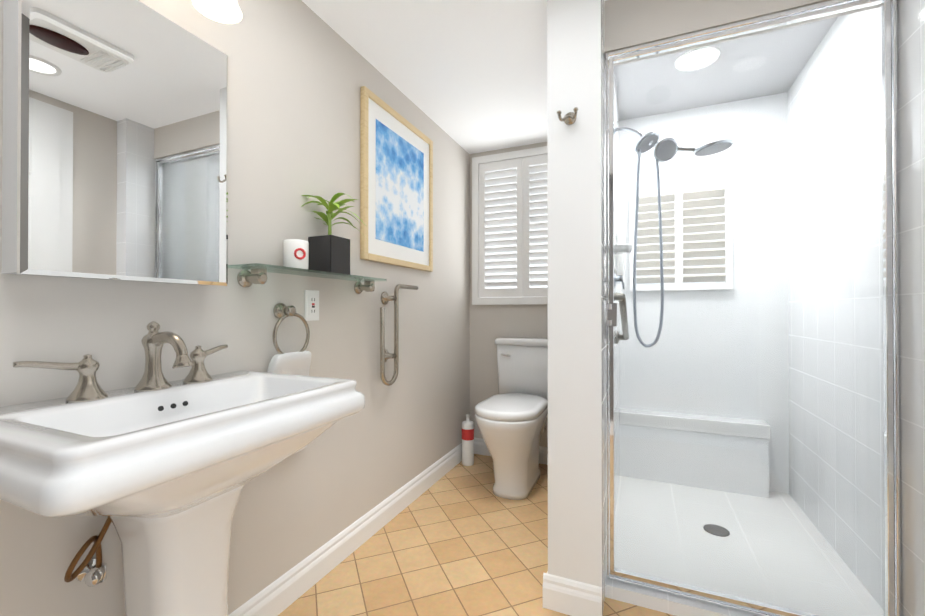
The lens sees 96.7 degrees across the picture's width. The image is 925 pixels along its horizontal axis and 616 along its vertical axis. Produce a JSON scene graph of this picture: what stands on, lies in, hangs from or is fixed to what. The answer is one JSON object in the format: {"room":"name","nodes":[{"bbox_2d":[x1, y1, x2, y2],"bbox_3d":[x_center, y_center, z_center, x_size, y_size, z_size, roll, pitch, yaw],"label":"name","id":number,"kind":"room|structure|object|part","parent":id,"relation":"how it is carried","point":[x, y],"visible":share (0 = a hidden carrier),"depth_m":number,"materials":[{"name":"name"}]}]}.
{"room":"bathroom","nodes":[
{"label":"bathroom","id":0,"kind":"room"},
{"bbox_2d":[0,0,469,615],"bbox_3d":[-0.696,-0.051,1.724,0.100,2.420,3.760,0,0,23],"label":"wall","id":1,"kind":"structure","parent":0,"point":[300,72],"depth_m":1.59,"materials":[{"name":"beige paint"}]},
{"bbox_2d":[2,0,227,285],"bbox_3d":[-0.863,-0.429,1.085,0.098,0.718,0.467,0,0,23],"label":"mirror","id":2,"kind":"object","parent":1,"relation":"attached to","point":[115,144],"visible":1,"depth_m":1.00,"materials":[{"name":"silver metal"}]},
{"bbox_2d":[192,0,241,23],"bbox_3d":[-0.792,-0.994,1.101,0.218,0.262,0.350,0,0,23],"label":"wall lamp","id":3,"kind":"object","parent":1,"relation":"attached to","point":[226,11],"visible":1,"depth_m":1.22,"materials":[{"name":"white glass"}]},
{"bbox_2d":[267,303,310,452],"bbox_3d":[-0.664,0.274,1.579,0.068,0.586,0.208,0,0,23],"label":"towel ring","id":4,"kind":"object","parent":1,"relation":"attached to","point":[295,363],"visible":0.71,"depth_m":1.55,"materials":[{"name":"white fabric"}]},
{"bbox_2d":[267,351,310,452],"bbox_3d":[-0.663,0.368,1.578,0.066,0.396,0.208,0,0,23],"label":"towel","id":5,"kind":"object","parent":4,"relation":"hanging from","point":[294,363],"depth_m":1.56,"materials":[{"name":"white fabric"}]},
{"bbox_2d":[229,193,385,293],"bbox_3d":[-0.555,-0.273,1.673,0.358,0.404,0.735,0,0,23],"label":"glass shelf","id":6,"kind":"object","parent":1,"relation":"attached to","point":[326,256],"visible":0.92,"depth_m":1.66,"materials":[{"name":"silver glass"}]},
{"bbox_2d":[283,239,308,268],"bbox_3d":[-0.620,-0.197,1.538,0.097,0.108,0.090,0,0,23],"label":"cup","id":7,"kind":"object","parent":6,"relation":"on","point":[295,251],"depth_m":1.50,"materials":[{"name":"white ceramic"}]},
{"bbox_2d":[308,235,349,274],"bbox_3d":[-0.558,-0.217,1.726,0.122,0.152,0.122,0,0,23],"label":"pot","id":8,"kind":"object","parent":6,"relation":"on","point":[330,254],"depth_m":1.68,"materials":[{"name":"black ceramic"}]},
{"bbox_2d":[301,193,365,237],"bbox_3d":[-0.542,-0.374,1.705,0.358,0.203,0.277,0,0,23],"label":"plant","id":9,"kind":"object","parent":8,"relation":"in","point":[331,206],"depth_m":1.70,"materials":[{"name":"green plant"}]},
{"bbox_2d":[305,290,318,320],"bbox_3d":[-0.631,-0.011,1.729,0.010,0.128,0.081,0,0,23],"label":"outlet","id":10,"kind":"object","parent":1,"relation":"attached to","point":[311,305],"visible":0.96,"depth_m":1.72,"materials":[{"name":"white plastic"}]},
{"bbox_2d":[228,443,461,615],"bbox_3d":[-0.642,1.097,1.694,0.017,0.125,3.560,0,0,23],"label":"baseboard","id":11,"kind":"structure","parent":1,"relation":"attached to","point":[279,595],"depth_m":1.87,"materials":[{"name":"white wood"}]},
{"bbox_2d":[360,86,432,271],"bbox_3d":[-0.350,-0.666,2.361,0.028,0.855,0.729,0,0,23],"label":"picture frame","id":12,"kind":"object","parent":1,"relation":"attached to","point":[396,183],"visible":1,"depth_m":2.28,"materials":[{"name":"blue paper"}]},
{"bbox_2d":[376,119,423,251],"bbox_3d":[-0.347,-0.666,2.360,0.002,0.622,0.511,0,0,23],"label":"art","id":13,"kind":"object","parent":12,"relation":"attached to","point":[399,161],"depth_m":2.33},
{"bbox_2d":[380,284,417,385],"bbox_3d":[-0.364,0.139,2.272,0.068,0.542,0.364,0,0,23],"label":"grab rail","id":14,"kind":"object","parent":1,"relation":"attached to","point":[385,354],"visible":1,"depth_m":2.21,"materials":[{"name":"silver metal"}]},
{"bbox_2d":[301,0,606,153],"bbox_3d":[0.345,-1.313,1.303,2.350,0.100,3.800,0,0,23],"label":"ceiling","id":15,"kind":"structure","parent":0,"point":[389,38],"depth_m":2.06,"materials":[{"name":"paint"}]},
{"bbox_2d":[278,454,674,615],"bbox_3d":[0.345,1.206,1.288,2.350,0.100,3.800,0,0,23],"label":"floor","id":16,"kind":"structure","parent":0,"point":[459,539],"depth_m":1.87,"materials":[{"name":"tile"}]},
{"bbox_2d":[0,321,364,615],"bbox_3d":[-0.664,0.595,1.015,0.512,1.120,0.740,0,0,23],"label":"sink basin","id":17,"kind":"object","parent":16,"relation":"on","point":[157,468],"visible":1,"depth_m":0.93,"materials":[{"name":"white ceramic"}]},
{"bbox_2d":[13,321,227,402],"bbox_3d":[-0.785,0.125,1.057,0.188,0.180,0.482,0,0,23],"label":"faucet","id":18,"kind":"object","parent":17,"relation":"on","point":[153,385],"depth_m":1.06,"materials":[{"name":"silver metal"}]},
{"bbox_2d":[462,415,473,465],"bbox_3d":[0.040,0.982,3.078,0.092,0.370,0.094,0,0,23],"label":"canister","id":19,"kind":"object","parent":16,"relation":"on","point":[467,442],"visible":1,"depth_m":3.04,"materials":[{"name":"white plastic"}]},
{"bbox_2d":[475,337,547,499],"bbox_3d":[0.364,0.693,2.733,0.470,0.945,0.852,0,0,23],"label":"toilet","id":20,"kind":"object","parent":16,"relation":"on","point":[511,417],"visible":0.88,"depth_m":2.55,"materials":[{"name":"white ceramic"}]},
{"bbox_3d":[0.322,0.624,2.636,0.400,0.049,0.630,0,0,23],"label":"seat lid","id":21,"kind":"part","parent":20,"relation":"part of","materials":[{"name":"white ceramic"}]},
{"bbox_3d":[0.486,0.544,3.016,0.470,0.645,0.237,0,0,23],"label":"tank","id":22,"kind":"part","parent":20,"relation":"part of","materials":[{"name":"white ceramic"}]},
{"bbox_2d":[609,476,883,615],"bbox_3d":[1.310,1.152,2.135,0.970,0.020,1.280,0,0,23],"label":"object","id":23,"kind":"structure","parent":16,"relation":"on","point":[715,558],"depth_m":1.95,"materials":[{"name":"tile"}]},
{"bbox_2d":[619,424,768,497],"bbox_3d":[1.481,0.940,2.694,0.840,0.450,0.120,0,0,23],"label":"shower bench","id":24,"kind":"object","parent":23,"relation":"on","point":[651,464],"depth_m":2.62,"materials":[{"name":"white tile"}]},
{"bbox_2d":[619,408,770,439],"bbox_3d":[1.483,0.750,2.690,0.848,0.086,0.128,0,0,23],"label":"ledge cap","id":25,"kind":"object","parent":24,"relation":"on","point":[732,427],"depth_m":2.63,"materials":[{"name":"white ceramic"}]},
{"bbox_2d":[703,524,729,536],"bbox_3d":[1.302,1.139,2.109,0.116,0.005,0.116,0,0,23],"label":"floor drain","id":26,"kind":"object","parent":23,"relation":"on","point":[712,530],"depth_m":2.10,"materials":[{"name":"silver metal"}]},
{"bbox_2d":[547,0,619,615],"bbox_3d":[0.726,-0.087,2.264,0.200,2.500,1.520,0,0,23],"label":"wall","id":27,"kind":"structure","parent":0,"point":[576,276],"depth_m":1.57,"materials":[{"name":"white paint"}]},
{"bbox_2d":[557,107,577,124],"bbox_3d":[0.398,-0.722,1.540,0.077,0.051,0.073,0,0,23],"label":"robe hook","id":28,"kind":"object","parent":27,"relation":"attached to","point":[569,118],"visible":1,"depth_m":1.54,"materials":[{"name":"silver metal"}]},
{"bbox_2d":[543,573,601,615],"bbox_3d":[0.413,1.096,1.555,0.217,0.125,0.017,0,0,23],"label":"baseboard","id":29,"kind":"structure","parent":27,"relation":"attached to","point":[570,597],"depth_m":1.55,"materials":[{"name":"white wood"}]},
{"bbox_2d":[617,231,623,282],"bbox_3d":[0.967,-0.314,2.516,0.040,0.315,0.046,0,0,23],"label":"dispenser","id":30,"kind":"object","parent":27,"relation":"attached to","point":[620,256],"depth_m":2.50,"materials":[{"name":"white plastic"}]},
{"bbox_2d":[614,245,632,253],"bbox_3d":[0.784,-0.287,2.020,0.098,0.027,0.125,0,0,23],"label":"soap dish","id":31,"kind":"object","parent":27,"relation":"attached to","point":[624,248],"depth_m":1.97,"materials":[{"name":"white ceramic"}]},
{"bbox_2d":[614,124,733,346],"bbox_3d":[1.058,-0.389,2.090,0.546,1.188,0.160,0,0,23],"label":"shower head","id":32,"kind":"object","parent":27,"relation":"attached to","point":[719,146],"depth_m":2.11},
{"bbox_2d":[605,573,755,615],"bbox_3d":[1.006,1.133,1.514,0.905,0.050,0.100,0,0,23],"label":"sill","id":33,"kind":"structure","parent":27,"relation":"attached to","point":[652,599],"depth_m":1.57,"materials":[{"name":"white stone"}]},
{"bbox_2d":[606,0,900,615],"bbox_3d":[1.003,0.028,1.512,0.897,2.156,0.060,0,0,23],"label":"shower door","id":34,"kind":"structure","parent":33,"relation":"on","point":[891,387],"depth_m":1.46,"materials":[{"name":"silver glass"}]},
{"bbox_2d":[614,293,628,343],"bbox_3d":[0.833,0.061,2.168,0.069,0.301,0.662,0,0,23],"label":"door handle","id":35,"kind":"object","parent":34,"relation":"attached to","point":[624,323],"depth_m":2.09,"materials":[{"name":"metal"}]},
{"bbox_2d":[470,92,788,493],"bbox_3d":[1.072,-0.083,2.975,2.150,2.500,0.140,0,0,23],"label":"wall","id":36,"kind":"structure","parent":0,"point":[762,248],"depth_m":2.69,"materials":[{"name":"white tile"}]},
{"bbox_2d":[472,146,547,304],"bbox_3d":[0.466,-0.615,3.139,0.830,1.175,0.044,0,0,23],"label":"window shutters","id":37,"kind":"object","parent":36,"relation":"in","point":[514,245],"depth_m":3.17,"materials":[{"name":"white wood"}]},
{"bbox_2d":[484,169,516,286],"bbox_3d":[0.299,-0.614,3.208,0.261,0.900,0.055,0,0,23],"label":"louver","id":38,"kind":"object","parent":37,"relation":"attached to","point":[511,172],"depth_m":3.20,"materials":[{"name":"white wood"}]},
{"bbox_2d":[529,164,547,285],"bbox_3d":[0.630,-0.615,3.065,0.261,0.900,0.055,0,0,23],"label":"louver","id":39,"kind":"object","parent":37,"relation":"attached to","point":[534,176],"depth_m":3.08,"materials":[{"name":"white wood"}]},
{"bbox_2d":[474,437,547,464],"bbox_3d":[0.493,1.105,3.133,0.923,0.125,0.017,0,0,23],"label":"baseboard","id":40,"kind":"structure","parent":36,"relation":"attached to","point":[480,447],"depth_m":3.26,"materials":[{"name":"white wood"}]},
{"bbox_2d":[629,180,732,290],"bbox_3d":[1.452,-0.467,2.761,0.610,0.695,0.034,0,0,23],"label":"shower window","id":41,"kind":"structure","parent":36,"relation":"attached to","point":[683,250],"depth_m":2.74,"materials":[{"name":"white wood"}]},
{"bbox_2d":[636,193,674,283],"bbox_3d":[1.315,-0.467,2.807,0.239,0.594,0.052,0,0,23],"label":"louver","id":42,"kind":"object","parent":41,"relation":"attached to","point":[670,205],"depth_m":2.80,"materials":[{"name":"white wood"}]},
{"bbox_2d":[682,188,725,282],"bbox_3d":[1.579,-0.467,2.693,0.239,0.594,0.052,0,0,23],"label":"louver","id":43,"kind":"object","parent":41,"relation":"attached to","point":[691,201],"depth_m":2.69,"materials":[{"name":"white wood"}]},
{"bbox_2d":[614,17,836,120],"bbox_3d":[1.395,-1.388,2.195,1.130,0.100,1.330,0,0,23],"label":"ceiling","id":44,"kind":"structure","parent":0,"point":[754,82],"depth_m":2.35,"materials":[{"name":"paint"}]},
{"bbox_2d":[675,46,719,70],"bbox_3d":[1.258,-1.332,2.205,0.214,0.009,0.214,0,0,23],"label":"recessed light","id":45,"kind":"object","parent":44,"relation":"attached to","point":[706,56],"depth_m":2.20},
{"bbox_2d":[604,0,880,67],"bbox_3d":[1.022,-1.197,1.565,0.905,0.290,0.120,0,0,23],"label":"wall","id":46,"kind":"structure","parent":0,"point":[629,23],"depth_m":1.59,"materials":[{"name":"beige paint"}]},
{"bbox_2d":[787,8,883,609],"bbox_3d":[1.726,-0.090,1.831,0.040,2.500,1.520,0,0,23],"label":"wall","id":47,"kind":"structure","parent":0,"point":[860,448],"depth_m":1.89,"materials":[{"name":"white tile"}]},
{"bbox_2d":[880,0,924,615],"bbox_3d":[1.434,-0.093,1.288,0.065,2.500,0.290,0,0,23],"label":"wall","id":48,"kind":"structure","parent":0,"point":[911,101],"depth_m":1.28,"materials":[{"name":"white paint"}]}
]}

